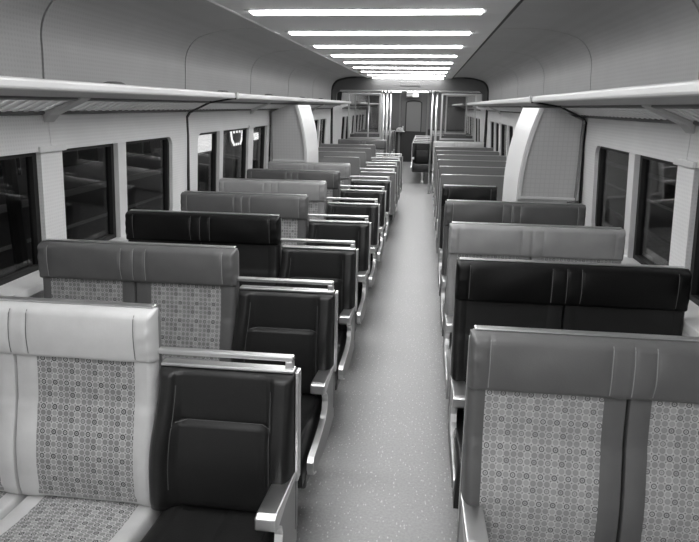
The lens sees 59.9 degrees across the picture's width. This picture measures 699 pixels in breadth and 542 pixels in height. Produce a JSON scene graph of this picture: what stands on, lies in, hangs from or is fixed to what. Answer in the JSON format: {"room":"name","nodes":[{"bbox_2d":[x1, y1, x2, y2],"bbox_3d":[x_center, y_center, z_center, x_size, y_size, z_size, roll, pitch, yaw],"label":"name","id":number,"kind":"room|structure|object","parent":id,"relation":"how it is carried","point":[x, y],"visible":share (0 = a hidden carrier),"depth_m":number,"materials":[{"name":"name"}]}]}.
{"room":"train carriage","nodes":[
{"label":"train carriage","id":0,"kind":"room"},
{"bbox_2d":[0,100,365,297],"bbox_3d":[-0.820,-1.573,8.733,0.205,1.750,21.150,3,15,7],"label":"wall","id":1,"kind":"structure","parent":0,"point":[20,134],"depth_m":3.73,"materials":[{"name":"plastic"}]},
{"bbox_2d":[0,152,41,285],"bbox_3d":[-1.614,-0.189,2.623,0.070,0.585,0.850,3,15,7],"label":"window","id":2,"kind":"structure","parent":1,"relation":"in","point":[31,161],"depth_m":2.98,"materials":[{"name":"black rubber"}]},
{"bbox_2d":[62,143,115,240],"bbox_3d":[-1.504,-0.420,3.481,0.070,0.585,0.580,3,15,7],"label":"window","id":3,"kind":"structure","parent":1,"relation":"in","point":[109,148],"depth_m":3.72,"materials":[{"name":"black rubber"}]},
{"bbox_2d":[0,76,235,121],"bbox_3d":[-1.466,-0.444,1.520,0.401,0.215,6.545,3,15,7],"label":"luggage rack","id":4,"kind":"object","parent":1,"relation":"attached to","point":[115,95],"visible":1,"depth_m":2.94,"materials":[{"name":"silver metal"}]},
{"bbox_2d":[0,89,226,100],"bbox_3d":[-1.382,-0.470,1.502,0.185,0.042,6.545,3,15,7],"label":"shelf","id":5,"kind":"object","parent":4,"relation":"attached to","point":[5,94],"depth_m":2.96,"materials":[{"name":"grey paint"}]},
{"bbox_2d":[126,137,169,209],"bbox_3d":[-1.412,-0.616,4.204,0.070,0.585,0.730,3,15,7],"label":"window","id":6,"kind":"structure","parent":1,"relation":"in","point":[166,190],"depth_m":4.51,"materials":[{"name":"black rubber"}]},
{"bbox_2d":[199,131,216,191],"bbox_3d":[-1.271,-0.915,5.311,0.070,0.585,0.540,3,15,7],"label":"window","id":7,"kind":"structure","parent":1,"relation":"in","point":[214,134],"depth_m":5.53,"materials":[{"name":"black glass"}]},
{"bbox_2d":[186,92,238,190],"bbox_3d":[-1.075,-0.962,4.762,0.445,0.848,0.040,3,15,7],"label":"trim","id":8,"kind":"structure","parent":1,"relation":"attached to","point":[237,93],"depth_m":4.75,"materials":[{"name":"black rubber"}]},
{"bbox_2d":[223,128,246,177],"bbox_3d":[-1.174,-1.121,6.072,0.070,0.585,0.850,3,15,7],"label":"window","id":9,"kind":"structure","parent":1,"relation":"in","point":[244,132],"depth_m":6.43,"materials":[{"name":"black glass"}]},
{"bbox_2d":[255,126,264,168],"bbox_3d":[-1.065,-1.353,6.930,0.070,0.585,0.580,3,15,7],"label":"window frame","id":10,"kind":"structure","parent":1,"relation":"in","point":[261,127],"depth_m":7.17,"materials":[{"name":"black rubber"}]},
{"bbox_2d":[187,90,350,113],"bbox_3d":[-0.613,-2.253,8.213,0.401,0.215,7.365,3,15,7],"label":"luggage rack","id":11,"kind":"object","parent":1,"relation":"attached to","point":[246,102],"visible":0.87,"depth_m":6.10,"materials":[{"name":"silver metal"}]},
{"bbox_2d":[213,99,345,104],"bbox_3d":[-0.529,-2.279,8.195,0.185,0.042,7.365,3,15,7],"label":"shelf","id":12,"kind":"object","parent":11,"relation":"attached to","point":[235,101],"depth_m":6.78,"materials":[{"name":"grey paint"}]},
{"bbox_2d":[320,119,324,143],"bbox_3d":[-0.533,-2.481,11.102,0.070,0.585,0.730,3,15,7],"label":"window","id":13,"kind":"structure","parent":1,"relation":"in","point":[323,133],"depth_m":11.41,"materials":[{"name":"black glass"}]},
{"bbox_2d":[341,117,344,138],"bbox_3d":[-0.186,-3.217,13.828,0.070,0.585,0.580,3,15,7],"label":"window","id":14,"kind":"structure","parent":1,"relation":"in","point":[343,118],"depth_m":14.02,"materials":[{"name":"black rubber"}]},
{"bbox_2d":[345,116,347,138],"bbox_3d":[-0.094,-3.413,14.552,0.070,0.585,0.730,3,15,7],"label":"window","id":15,"kind":"structure","parent":1,"relation":"in","point":[346,131],"depth_m":14.77,"materials":[{"name":"black glass"}]},
{"bbox_2d":[342,100,378,109],"bbox_3d":[0.374,-4.348,15.962,0.401,0.215,5.450,3,15,7],"label":"luggage rack","id":16,"kind":"object","parent":1,"relation":"attached to","point":[359,105],"visible":0.78,"depth_m":15.02,"materials":[{"name":"silver metal"}]},
{"bbox_2d":[0,0,698,105],"bbox_3d":[0.716,-2.590,8.263,3.200,0.600,21.150,3,15,7],"label":"ceiling","id":17,"kind":"structure","parent":0,"point":[518,48],"depth_m":3.88,"materials":[{"name":"plastic"}]},
{"bbox_2d":[244,8,488,14],"bbox_3d":[0.089,-1.484,3.465,1.367,0.033,0.200,3,15,7],"label":"recessed light","id":18,"kind":"object","parent":17,"relation":"in","point":[442,11],"visible":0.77,"depth_m":3.42,"materials":[{"name":"white plastic"}]},
{"bbox_2d":[250,10,482,14],"bbox_3d":[0.089,-1.479,3.466,1.311,0.023,0.144,3,15,7],"label":"diffuser","id":19,"kind":"object","parent":18,"relation":"attached to","point":[255,12],"depth_m":3.44,"materials":[{"name":"white plastic"}]},
{"bbox_2d":[285,31,473,34],"bbox_3d":[0.215,-1.751,4.453,1.367,0.033,0.200,3,15,7],"label":"recessed light","id":20,"kind":"object","parent":17,"relation":"in","point":[288,32],"visible":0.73,"depth_m":4.40,"materials":[{"name":"white plastic"}]},
{"bbox_2d":[311,45,464,47],"bbox_3d":[0.341,-2.018,5.441,1.367,0.033,0.200,3,15,7],"label":"recessed light","id":21,"kind":"object","parent":17,"relation":"in","point":[315,46],"visible":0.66,"depth_m":5.38,"materials":[{"name":"white plastic"}]},
{"bbox_2d":[314,46,461,47],"bbox_3d":[0.340,-2.013,5.442,1.311,0.023,0.144,3,15,7],"label":"diffuser","id":22,"kind":"object","parent":21,"relation":"attached to","point":[314,46],"depth_m":5.40,"materials":[{"name":"white plastic"}]},
{"bbox_2d":[330,55,458,56],"bbox_3d":[0.466,-2.285,6.428,1.367,0.033,0.200,3,15,7],"label":"recessed light","id":23,"kind":"object","parent":17,"relation":"in","point":[330,55],"visible":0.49,"depth_m":6.38,"materials":[{"name":"white plastic"}]},
{"bbox_2d":[343,62,454,63],"bbox_3d":[0.592,-2.552,7.416,1.367,0.033,0.200,3,15,7],"label":"recessed light","id":24,"kind":"object","parent":17,"relation":"in","point":[343,62],"visible":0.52,"depth_m":7.37,"materials":[{"name":"white plastic"}]},
{"bbox_2d":[352,67,451,68],"bbox_3d":[0.718,-2.819,8.404,1.367,0.033,0.200,3,15,7],"label":"recessed light","id":25,"kind":"object","parent":17,"relation":"in","point":[352,67],"visible":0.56,"depth_m":8.35,"materials":[{"name":"white plastic"}]},
{"bbox_2d":[360,71,447,72],"bbox_3d":[0.844,-3.086,9.392,1.367,0.033,0.200,3,15,7],"label":"recessed light","id":26,"kind":"object","parent":17,"relation":"in","point":[360,71],"visible":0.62,"depth_m":9.35,"materials":[{"name":"white plastic"}]},
{"bbox_2d":[368,75,446,75],"bbox_3d":[0.970,-3.353,10.380,1.367,0.033,0.200,3,15,7],"label":"recessed light","id":27,"kind":"object","parent":17,"relation":"in","point":[368,75],"visible":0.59,"depth_m":10.32,"materials":[{"name":"white"}]},
{"bbox_2d":[371,77,444,78],"bbox_3d":[1.096,-3.620,11.368,1.367,0.033,0.200,3,15,7],"label":"recessed light","id":28,"kind":"object","parent":17,"relation":"in","point":[371,77],"visible":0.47,"depth_m":11.32,"materials":[{"name":"white plastic"}]},
{"bbox_2d":[390,78,442,78],"bbox_3d":[1.096,-3.615,11.369,1.311,0.023,0.144,3,15,7],"label":"diffuser","id":29,"kind":"object","parent":28,"relation":"attached to","point":[390,78],"depth_m":11.31,"materials":[{"name":"white plastic"}]},
{"bbox_2d":[406,93,418,96],"bbox_3d":[1.879,-5.302,18.080,0.380,0.250,0.068,3,15,7],"label":"lit sign","id":30,"kind":"object","parent":17,"relation":"hanging from","point":[407,94],"visible":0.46,"depth_m":18.06,"materials":[{"name":"grey plastic"}]},
{"bbox_2d":[296,162,457,541],"bbox_3d":[0.690,-0.632,8.795,3.120,0.060,21.150,3,15,7],"label":"floor","id":31,"kind":"structure","parent":0,"point":[383,474],"depth_m":3.35,"materials":[{"name":"plastic"}]},
{"bbox_2d":[0,296,300,541],"bbox_3d":[-0.883,0.684,1.772,1.387,1.046,0.665,3,15,7],"label":"seat","id":32,"kind":"object","parent":31,"relation":"on","point":[103,438],"visible":1,"depth_m":1.92,"materials":[{"name":"grey"}]},
{"bbox_2d":[0,491,27,519],"bbox_3d":[-1.349,0.826,1.820,0.460,0.155,0.570,3,15,7],"label":"seat cushion","id":33,"kind":"object","parent":32,"relation":"on","point":[9,500],"depth_m":2.00,"materials":[{"name":"leather"}]},
{"bbox_2d":[0,495,161,541],"bbox_3d":[-0.886,0.847,1.767,0.464,0.155,0.570,3,15,7],"label":"seat cushion","id":34,"kind":"object","parent":32,"relation":"on","point":[28,518],"depth_m":1.91,"materials":[{"name":"fabric"}]},
{"bbox_2d":[140,505,274,541],"bbox_3d":[-0.444,0.865,1.725,0.405,0.154,0.570,3,15,7],"label":"seat cushion","id":35,"kind":"object","parent":32,"relation":"on","point":[169,523],"depth_m":1.90,"materials":[{"name":"leather"}]},
{"bbox_2d":[37,238,337,488],"bbox_3d":[-0.780,0.467,2.577,1.387,1.046,0.665,3,15,7],"label":"seat","id":36,"kind":"object","parent":31,"relation":"on","point":[194,288],"visible":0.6,"depth_m":2.72,"materials":[{"name":"grey"}]},
{"bbox_2d":[298,394,321,487],"bbox_3d":[-0.341,0.647,2.530,0.405,0.154,0.570,3,15,7],"label":"seat cushion","id":37,"kind":"object","parent":36,"relation":"on","point":[311,404],"depth_m":2.46,"materials":[{"name":"leather"}]},
{"bbox_2d":[125,209,358,389],"bbox_3d":[-0.678,0.249,3.381,1.387,1.046,0.665,3,15,7],"label":"seat","id":38,"kind":"object","parent":31,"relation":"on","point":[258,239],"visible":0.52,"depth_m":3.52,"materials":[{"name":"grey leather"}]},
{"bbox_2d":[335,330,346,385],"bbox_3d":[-0.239,0.430,3.335,0.405,0.154,0.570,3,15,7],"label":"seat cushion","id":39,"kind":"object","parent":38,"relation":"on","point":[342,334],"depth_m":3.27,"materials":[{"name":"leather"}]},
{"bbox_2d":[181,191,370,330],"bbox_3d":[-0.575,0.032,4.186,1.387,1.046,0.665,3,15,7],"label":"seat","id":40,"kind":"object","parent":31,"relation":"on","point":[293,209],"visible":0.34,"depth_m":4.31,"materials":[{"name":"grey leather"}]},
{"bbox_2d":[355,290,361,322],"bbox_3d":[-0.136,0.212,4.140,0.405,0.154,0.570,3,15,7],"label":"seat cushion","id":41,"kind":"object","parent":40,"relation":"on","point":[359,298],"depth_m":4.08,"materials":[{"name":"leather"}]},
{"bbox_2d":[270,105,317,161],"bbox_3d":[-0.688,-1.252,7.725,0.455,1.664,0.796,3,15,7],"label":"partition","id":42,"kind":"object","parent":31,"relation":"on","point":[293,128],"visible":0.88,"depth_m":7.26,"materials":[{"name":"plastic"}]},
{"bbox_2d":[219,178,379,289],"bbox_3d":[-0.473,-0.186,4.991,1.387,1.046,0.665,3,15,7],"label":"seat","id":43,"kind":"object","parent":31,"relation":"on","point":[316,190],"visible":0.29,"depth_m":5.12,"materials":[{"name":"grey leather"}]},
{"bbox_2d":[247,168,385,261],"bbox_3d":[-0.370,-0.403,5.796,1.387,1.046,0.665,3,15,7],"label":"seat","id":44,"kind":"object","parent":31,"relation":"on","point":[332,178],"visible":0.27,"depth_m":5.92,"materials":[{"name":"grey leather"}]},
{"bbox_2d":[268,161,390,241],"bbox_3d":[-0.268,-0.621,6.601,1.387,1.046,0.665,3,15,7],"label":"seat","id":45,"kind":"object","parent":31,"relation":"on","point":[344,169],"visible":0.27,"depth_m":6.73,"materials":[{"name":"grey"}]},
{"bbox_2d":[318,151,398,207],"bbox_3d":[0.022,-1.236,8.876,1.387,1.046,0.665,3,15,7],"label":"seat","id":46,"kind":"object","parent":31,"relation":"on","point":[362,155],"visible":0.16,"depth_m":8.45,"materials":[{"name":"grey"}]},
{"bbox_2d":[323,156,395,220],"bbox_3d":[0.156,-0.997,8.005,0.923,1.046,0.665,3,15,7],"label":"seat","id":47,"kind":"object","parent":31,"relation":"on","point":[354,161],"visible":0.32,"depth_m":7.60,"materials":[{"name":"grey"}]},
{"bbox_2d":[318,147,400,199],"bbox_3d":[0.125,-1.453,9.681,1.387,1.046,0.665,3,15,7],"label":"seat","id":48,"kind":"object","parent":31,"relation":"on","point":[367,150],"visible":0.24,"depth_m":9.25,"materials":[{"name":"grey"}]},
{"bbox_2d":[320,144,402,191],"bbox_3d":[0.228,-1.671,10.486,1.387,1.046,0.665,3,15,7],"label":"seat","id":49,"kind":"object","parent":31,"relation":"on","point":[373,147],"visible":0.17,"depth_m":10.06,"materials":[{"name":"grey"}]},
{"bbox_2d":[338,139,386,159],"bbox_3d":[0.201,-1.933,11.447,0.931,1.046,0.665,3,15,7],"label":"seat","id":50,"kind":"object","parent":31,"relation":"on","point":[381,145],"visible":0.23,"depth_m":11.56,"materials":[{"name":"grey leather"}]},
{"bbox_2d":[367,92,369,136],"bbox_3d":[0.392,-2.809,12.967,0.066,1.945,0.066,3,15,7],"label":"pole","id":51,"kind":"object","parent":31,"relation":"on","point":[367,92],"visible":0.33,"depth_m":12.84,"materials":[{"name":"silver metal"}]},
{"bbox_2d":[350,133,388,155],"bbox_3d":[0.433,-2.596,13.899,0.931,1.046,0.665,3,15,7],"label":"seat","id":52,"kind":"object","parent":31,"relation":"on","point":[351,134],"visible":0.13,"depth_m":14.02,"materials":[{"name":"grey"}]},
{"bbox_2d":[358,131,393,155],"bbox_3d":[0.638,-3.032,15.509,0.931,1.046,0.665,3,15,7],"label":"seat","id":53,"kind":"object","parent":31,"relation":"on","point":[358,131],"visible":0.19,"depth_m":15.63,"materials":[{"name":"grey"}]},
{"bbox_2d":[361,129,395,155],"bbox_3d":[0.741,-3.249,16.314,0.931,1.046,0.665,3,15,7],"label":"seat","id":54,"kind":"object","parent":31,"relation":"on","point":[362,129],"visible":0.18,"depth_m":16.44,"materials":[{"name":"grey"}]},
{"bbox_2d":[381,132,391,155],"bbox_3d":[0.535,-2.814,14.704,0.931,1.046,0.665,3,15,7],"label":"seat","id":55,"kind":"object","parent":31,"relation":"on","point":[381,132],"visible":0.13,"depth_m":14.82,"materials":[{"name":"grey"}]},
{"bbox_2d":[388,91,392,155],"bbox_3d":[0.784,-2.502,11.858,0.066,1.945,0.066,3,15,7],"label":"pole","id":56,"kind":"object","parent":31,"relation":"on","point":[389,91],"visible":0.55,"depth_m":11.74,"materials":[{"name":"silver metal"}]},
{"bbox_2d":[348,91,476,193],"bbox_3d":[1.178,-2.489,11.827,2.450,1.945,0.047,3,15,7],"label":"wall","id":57,"kind":"structure","parent":31,"relation":"on","point":[382,100],"depth_m":11.69,"materials":[{"name":"grey paint"}]},
{"bbox_2d":[427,91,434,193],"bbox_3d":[1.573,-2.467,11.767,0.066,1.945,0.066,3,15,7],"label":"pole","id":58,"kind":"object","parent":31,"relation":"on","point":[432,92],"visible":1,"depth_m":11.74,"materials":[{"name":"silver metal"}]},
{"bbox_2d":[413,132,468,174],"bbox_3d":[2.292,-2.957,15.318,1.387,1.046,0.665,3,15,7],"label":"seat","id":59,"kind":"object","parent":31,"relation":"on","point":[432,132],"visible":0.03,"depth_m":15.48,"materials":[{"name":"grey"}]},
{"bbox_2d":[415,131,466,138],"bbox_3d":[2.395,-3.175,16.123,1.387,1.046,0.665,3,15,7],"label":"seat","id":60,"kind":"object","parent":31,"relation":"on","point":[432,131],"visible":0.04,"depth_m":16.25,"materials":[{"name":"grey"}]},
{"bbox_2d":[411,135,472,182],"bbox_3d":[2.087,-2.522,13.708,1.387,1.046,0.665,3,15,7],"label":"seat","id":61,"kind":"object","parent":31,"relation":"on","point":[420,150],"visible":0.42,"depth_m":13.93,"materials":[{"name":"grey leather"}]},
{"bbox_2d":[412,163,430,170],"bbox_3d":[1.635,-2.382,13.765,0.405,0.154,0.570,3,15,7],"label":"seat cushion","id":62,"kind":"object","parent":61,"relation":"on","point":[415,166],"depth_m":13.51,"materials":[{"name":"leather"}]},
{"bbox_2d":[414,133,470,178],"bbox_3d":[2.190,-2.740,14.513,1.387,1.046,0.665,3,15,7],"label":"seat","id":63,"kind":"object","parent":31,"relation":"on","point":[416,140],"visible":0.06,"depth_m":14.73,"materials":[{"name":"grey"}]},
{"bbox_2d":[432,141,483,182],"bbox_3d":[1.996,-1.838,11.187,0.931,1.046,0.665,3,15,7],"label":"seat","id":64,"kind":"object","parent":31,"relation":"on","point":[436,143],"visible":0.26,"depth_m":11.31,"materials":[{"name":"grey"}]},
{"bbox_2d":[432,146,492,193],"bbox_3d":[1.868,-1.567,10.186,0.931,1.046,0.665,3,15,7],"label":"seat","id":65,"kind":"object","parent":31,"relation":"on","point":[436,147],"visible":0.16,"depth_m":9.75,"materials":[{"name":"grey"}]},
{"bbox_2d":[433,150,498,196],"bbox_3d":[1.765,-1.350,9.381,0.931,1.046,0.665,3,15,7],"label":"seat","id":66,"kind":"object","parent":31,"relation":"on","point":[452,152],"visible":0.21,"depth_m":8.95,"materials":[{"name":"grey"}]},
{"bbox_2d":[438,184,497,295],"bbox_3d":[0.937,-0.113,4.795,0.446,1.046,0.665,3,15,7],"label":"seat","id":67,"kind":"object","parent":31,"relation":"on","point":[454,192],"visible":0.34,"depth_m":4.92,"materials":[{"name":"grey leather"}]},
{"bbox_2d":[438,270,440,295],"bbox_3d":[0.929,0.049,4.791,0.441,0.155,0.570,3,15,7],"label":"seat cushion","id":68,"kind":"object","parent":67,"relation":"on","point":[439,271],"depth_m":4.69,"materials":[{"name":"plastic"}]},
{"bbox_2d":[435,174,503,252],"bbox_3d":[1.355,-0.479,6.162,0.931,1.046,0.665,3,15,7],"label":"seat","id":69,"kind":"object","parent":31,"relation":"on","point":[448,179],"visible":0.25,"depth_m":5.75,"materials":[{"name":"grey"}]},
{"bbox_2d":[434,166,504,232],"bbox_3d":[1.458,-0.697,6.967,0.931,1.046,0.665,3,15,7],"label":"seat","id":70,"kind":"object","parent":31,"relation":"on","point":[465,170],"visible":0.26,"depth_m":6.55,"materials":[{"name":"grey leather"}]},
{"bbox_2d":[434,159,505,219],"bbox_3d":[1.560,-0.914,7.771,0.931,1.046,0.665,3,15,7],"label":"seat","id":71,"kind":"object","parent":31,"relation":"on","point":[440,162],"visible":0.18,"depth_m":7.34,"materials":[{"name":"grey"}]},
{"bbox_2d":[433,154,506,210],"bbox_3d":[1.663,-1.132,8.576,0.931,1.046,0.665,3,15,7],"label":"seat","id":72,"kind":"object","parent":31,"relation":"on","point":[438,156],"visible":0.25,"depth_m":8.14,"materials":[{"name":"grey"}]},
{"bbox_2d":[440,199,585,335],"bbox_3d":[1.075,0.115,3.963,0.931,1.046,0.665,3,15,7],"label":"seat","id":73,"kind":"object","parent":31,"relation":"on","point":[546,213],"visible":0.3,"depth_m":4.08,"materials":[{"name":"grey leather"}]},
{"bbox_2d":[440,301,444,335],"bbox_3d":[0.827,0.267,3.986,0.441,0.155,0.570,3,15,7],"label":"seat cushion","id":74,"kind":"object","parent":73,"relation":"on","point":[442,303],"depth_m":3.92,"materials":[{"name":"grey"}]},
{"bbox_2d":[443,221,625,398],"bbox_3d":[0.972,0.333,3.158,0.931,1.046,0.665,3,15,7],"label":"seat","id":75,"kind":"object","parent":31,"relation":"on","point":[597,244],"visible":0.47,"depth_m":3.28,"materials":[{"name":"grey leather"}]},
{"bbox_2d":[443,339,451,398],"bbox_3d":[0.724,0.484,3.181,0.441,0.155,0.570,3,15,7],"label":"seat cushion","id":76,"kind":"object","parent":75,"relation":"on","point":[446,342],"depth_m":3.15,"materials":[{"name":"grey plastic"}]},
{"bbox_2d":[502,108,584,202],"bbox_3d":[1.522,-0.468,4.952,0.455,1.664,0.796,3,15,7],"label":"partition","id":77,"kind":"object","parent":31,"relation":"on","point":[543,163],"visible":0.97,"depth_m":4.49,"materials":[{"name":"plastic"}]},
{"bbox_2d":[448,257,691,508],"bbox_3d":[0.870,0.550,2.353,0.931,1.046,0.665,3,15,7],"label":"seat","id":78,"kind":"object","parent":31,"relation":"on","point":[563,295],"visible":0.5,"depth_m":2.49,"materials":[{"name":"grey leather"}]},
{"bbox_2d":[448,410,462,508],"bbox_3d":[0.622,0.702,2.376,0.441,0.155,0.570,3,15,7],"label":"seat cushion","id":79,"kind":"object","parent":78,"relation":"on","point":[455,419],"depth_m":2.33,"materials":[{"name":"leather"}]},
{"bbox_2d":[457,325,698,541],"bbox_3d":[0.767,0.768,1.548,0.931,1.046,0.665,3,15,7],"label":"seat","id":80,"kind":"object","parent":31,"relation":"on","point":[569,435],"visible":1,"depth_m":1.72,"materials":[{"name":"grey fabric"}]},
{"bbox_2d":[330,76,488,146],"bbox_3d":[1.124,-2.625,11.784,3.020,2.229,0.105,3,15,7],"label":"wall","id":81,"kind":"structure","parent":0,"point":[460,84],"depth_m":11.52,"materials":[{"name":"grey paint"}]},
{"bbox_2d":[341,91,479,92],"bbox_3d":[1.230,-3.658,12.308,3.000,0.040,1.460,3,15,7],"label":"ceiling","id":82,"kind":"structure","parent":0,"point":[341,91],"depth_m":12.65,"materials":[{"name":"paint"}]},
{"bbox_2d":[346,92,480,138],"bbox_3d":[1.308,-3.027,13.230,3.000,2.150,0.080,3,15,7],"label":"wall","id":83,"kind":"structure","parent":0,"point":[446,135],"depth_m":13.10,"materials":[{"name":"grey paint"}]},
{"bbox_2d":[365,93,464,155],"bbox_3d":[1.998,-4.511,18.628,3.120,2.300,0.080,3,15,7],"label":"wall","id":84,"kind":"structure","parent":0,"point":[455,121],"depth_m":18.51,"materials":[{"name":"grey paint"}]},
{"bbox_2d":[396,127,404,131],"bbox_3d":[1.550,-4.336,18.616,0.290,0.135,0.202,3,15,7],"label":"housing","id":85,"kind":"object","parent":84,"relation":"attached to","point":[399,129],"visible":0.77,"depth_m":18.57,"materials":[{"name":"silver metal"}]},
{"bbox_2d":[400,95,426,161],"bbox_3d":[1.956,-4.368,18.670,0.770,2.000,0.076,3,15,7],"label":"door","id":86,"kind":"structure","parent":84,"relation":"in","point":[413,109],"depth_m":18.62,"materials":[{"name":"grey paint"}]},
{"bbox_2d":[465,106,698,336],"bbox_3d":[2.223,-1.437,8.383,0.205,1.750,21.150,3,15,7],"label":"wall","id":87,"kind":"structure","parent":0,"point":[662,141],"depth_m":3.33,"materials":[{"name":"plastic"}]},
{"bbox_2d":[452,103,480,110],"bbox_3d":[2.952,-4.232,15.664,0.401,0.215,5.450,3,15,7],"label":"luggage rack","id":88,"kind":"object","parent":87,"relation":"attached to","point":[461,105],"visible":0.74,"depth_m":14.98,"materials":[{"name":"silver metal"}]},
{"bbox_2d":[491,122,493,150],"bbox_3d":[2.563,-2.342,10.745,0.070,0.585,0.730,3,15,7],"label":"window","id":89,"kind":"structure","parent":87,"relation":"in","point":[492,123],"depth_m":11.02,"materials":[{"name":"black glass"}]},
{"bbox_2d":[496,123,498,150],"bbox_3d":[2.471,-2.146,10.022,0.070,0.585,0.580,3,15,7],"label":"window","id":90,"kind":"structure","parent":87,"relation":"in","point":[497,124],"depth_m":10.24,"materials":[{"name":"black glass"}]},
{"bbox_2d":[501,124,506,155],"bbox_3d":[2.362,-1.914,9.165,0.070,0.585,0.850,3,15,7],"label":"window","id":91,"kind":"structure","parent":87,"relation":"in","point":[504,127],"depth_m":9.45,"materials":[{"name":"black glass"}]},
{"bbox_2d":[509,126,512,146],"bbox_3d":[2.265,-1.708,8.403,0.070,0.585,0.540,3,15,7],"label":"window","id":92,"kind":"structure","parent":87,"relation":"in","point":[511,127],"depth_m":8.57,"materials":[{"name":"black glass"}]},
{"bbox_2d":[467,96,585,117],"bbox_3d":[1.964,-2.138,7.915,0.401,0.215,7.365,3,15,7],"label":"luggage rack","id":93,"kind":"object","parent":87,"relation":"attached to","point":[513,105],"visible":0.73,"depth_m":6.32,"materials":[{"name":"silver metal"}]},
{"bbox_2d":[472,103,559,105],"bbox_3d":[1.881,-2.171,7.917,0.185,0.042,7.365,3,15,7],"label":"shelf","id":94,"kind":"object","parent":93,"relation":"attached to","point":[473,104],"depth_m":6.39,"materials":[{"name":"grey paint"}]},
{"bbox_2d":[529,96,586,202],"bbox_3d":[1.514,-0.845,4.463,0.445,0.848,0.040,3,15,7],"label":"trim","id":95,"kind":"structure","parent":87,"relation":"attached to","point":[530,101],"depth_m":4.40,"materials":[{"name":"black rubber"}]},
{"bbox_2d":[595,146,628,225],"bbox_3d":[1.684,-0.477,3.847,0.070,0.585,0.730,3,15,7],"label":"window","id":96,"kind":"structure","parent":87,"relation":"in","point":[602,152],"depth_m":4.16,"materials":[{"name":"black rubber"}]},
{"bbox_2d":[532,80,698,133],"bbox_3d":[1.111,-0.329,1.223,0.401,0.215,6.545,3,15,7],"label":"luggage rack","id":97,"kind":"object","parent":87,"relation":"attached to","point":[672,102],"visible":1,"depth_m":2.61,"materials":[{"name":"silver metal"}]},
{"bbox_2d":[541,96,698,105],"bbox_3d":[1.028,-0.362,1.224,0.185,0.042,6.545,3,15,7],"label":"shelf","id":98,"kind":"object","parent":97,"relation":"attached to","point":[662,100],"depth_m":2.59,"materials":[{"name":"grey paint"}]},
{"bbox_2d":[689,188,698,305],"bbox_3d":[1.483,-0.050,2.266,0.070,0.585,0.850,3,15,7],"label":"window","id":99,"kind":"structure","parent":87,"relation":"in","point":[694,269],"depth_m":2.68,"materials":[{"name":"black rubber"}]},
{"label":"outside","id":100,"kind":"structure","parent":0,"visible":0},
{"bbox_2d":[198,134,651,261],"bbox_3d":[1.794,-1.077,15.136,120.000,0.100,90.000,3,15,7],"label":"ground","id":101,"kind":"structure","parent":100,"point":[608,215],"depth_m":28.51,"materials":[{"name":"black"}]},
{"bbox_2d":[1,158,29,270],"bbox_3d":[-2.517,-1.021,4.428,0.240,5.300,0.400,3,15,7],"label":"window","id":102,"kind":"structure","parent":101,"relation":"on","point":[9,166],"depth_m":4.55,"materials":[{"name":"grey glass"}]},
{"bbox_2d":[0,140,162,276],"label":"window","id":103,"kind":"structure","parent":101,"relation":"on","point":[84,171],"depth_m":7.90,"materials":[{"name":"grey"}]},
{"bbox_2d":[198,134,211,190],"bbox_3d":[-3.359,-2.130,14.255,0.120,2.260,1.400,3,15,7],"label":"lit sign","id":104,"kind":"object","parent":101,"relation":"on","point":[204,141],"visible":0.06,"depth_m":13.87,"materials":[{"name":"white plastic"}]},
{"bbox_2d":[223,132,224,177],"bbox_3d":[-1.931,-2.264,9.027,0.240,5.300,0.400,3,15,7],"label":"floodlight","id":105,"kind":"object","parent":101,"relation":"on","point":[223,132],"visible":0.02,"depth_m":9.17,"materials":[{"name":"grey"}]},
{"bbox_2d":[227,130,242,177],"bbox_3d":[-3.071,-2.674,16.368,0.180,2.208,1.150,3,15,7],"label":"lamp","id":106,"kind":"object","parent":101,"relation":"on","point":[234,138],"visible":0.8,"depth_m":16.20,"materials":[{"name":"white"}]},
{"bbox_2d":[253,131,258,168],"bbox_3d":[-2.825,-3.113,18.201,0.150,2.100,0.480,3,15,7],"label":"lamp","id":107,"kind":"object","parent":101,"relation":"on","point":[255,133],"visible":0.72,"depth_m":18.03,"materials":[{"name":"white"}]},
{"bbox_2d":[603,150,677,265],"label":"window","id":108,"kind":"structure","parent":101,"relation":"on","point":[661,181],"depth_m":10.23,"materials":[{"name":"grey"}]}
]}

